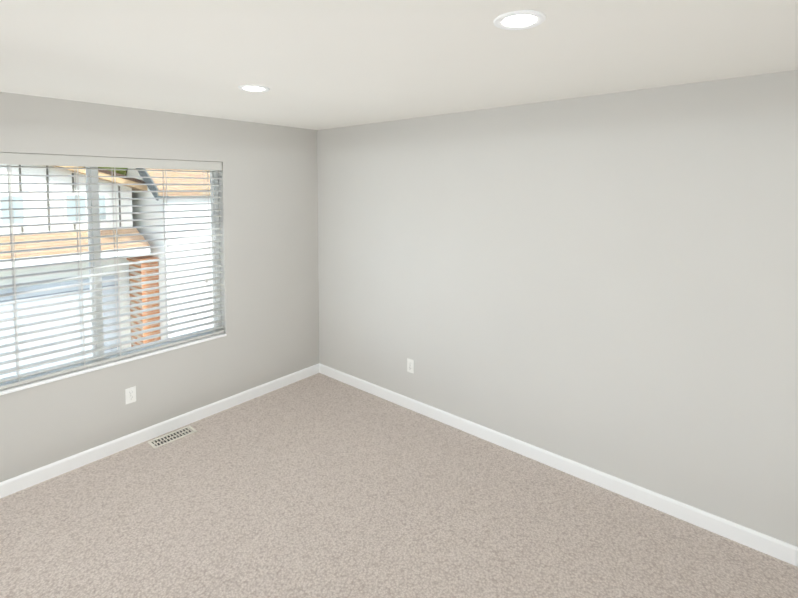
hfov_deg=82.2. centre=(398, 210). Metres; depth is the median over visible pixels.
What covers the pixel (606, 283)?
wall
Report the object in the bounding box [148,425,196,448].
air vent register
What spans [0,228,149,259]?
roof
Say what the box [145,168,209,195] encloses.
roof
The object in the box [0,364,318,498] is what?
baseboard
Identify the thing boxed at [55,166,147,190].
roof
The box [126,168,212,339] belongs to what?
exterior wall
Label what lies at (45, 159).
window blind
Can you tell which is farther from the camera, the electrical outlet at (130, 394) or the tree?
the tree
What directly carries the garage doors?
attached to the house
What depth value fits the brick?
12.90 m
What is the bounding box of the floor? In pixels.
[0,373,797,597]
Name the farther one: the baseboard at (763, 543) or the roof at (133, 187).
the roof at (133, 187)
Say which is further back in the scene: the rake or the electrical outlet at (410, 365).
the rake
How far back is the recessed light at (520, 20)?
1.53 m
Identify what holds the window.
in the wall at (268, 207)
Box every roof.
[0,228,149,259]
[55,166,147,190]
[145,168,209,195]
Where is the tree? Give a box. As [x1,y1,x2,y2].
[98,167,127,174]
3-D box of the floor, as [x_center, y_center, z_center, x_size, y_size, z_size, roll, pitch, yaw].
[-0.182,1.939,1.233,5.700,0.250,4.700,3,4,40]
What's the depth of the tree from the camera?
14.01 m
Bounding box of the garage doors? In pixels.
[0,275,119,378]
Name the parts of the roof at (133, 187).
rake trim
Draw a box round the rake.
[136,168,167,200]
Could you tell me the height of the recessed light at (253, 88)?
0.007 m
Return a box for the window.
[0,164,220,383]
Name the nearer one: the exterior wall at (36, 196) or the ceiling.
the ceiling
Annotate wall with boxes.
[0,92,318,481]
[0,164,132,348]
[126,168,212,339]
[317,70,797,546]
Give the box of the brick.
[127,255,160,346]
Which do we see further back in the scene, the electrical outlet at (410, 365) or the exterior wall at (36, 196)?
the exterior wall at (36, 196)
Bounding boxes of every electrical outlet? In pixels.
[125,386,135,403]
[407,358,413,373]
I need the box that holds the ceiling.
[0,0,797,129]
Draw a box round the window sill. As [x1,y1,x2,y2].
[0,333,226,394]
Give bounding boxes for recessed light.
[238,85,269,91]
[494,10,545,29]
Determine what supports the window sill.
attached to the wall at (268, 207)
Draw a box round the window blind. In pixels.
[0,152,223,389]
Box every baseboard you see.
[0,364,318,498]
[319,363,797,566]
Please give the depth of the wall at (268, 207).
3.72 m
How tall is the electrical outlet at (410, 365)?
0.115 m

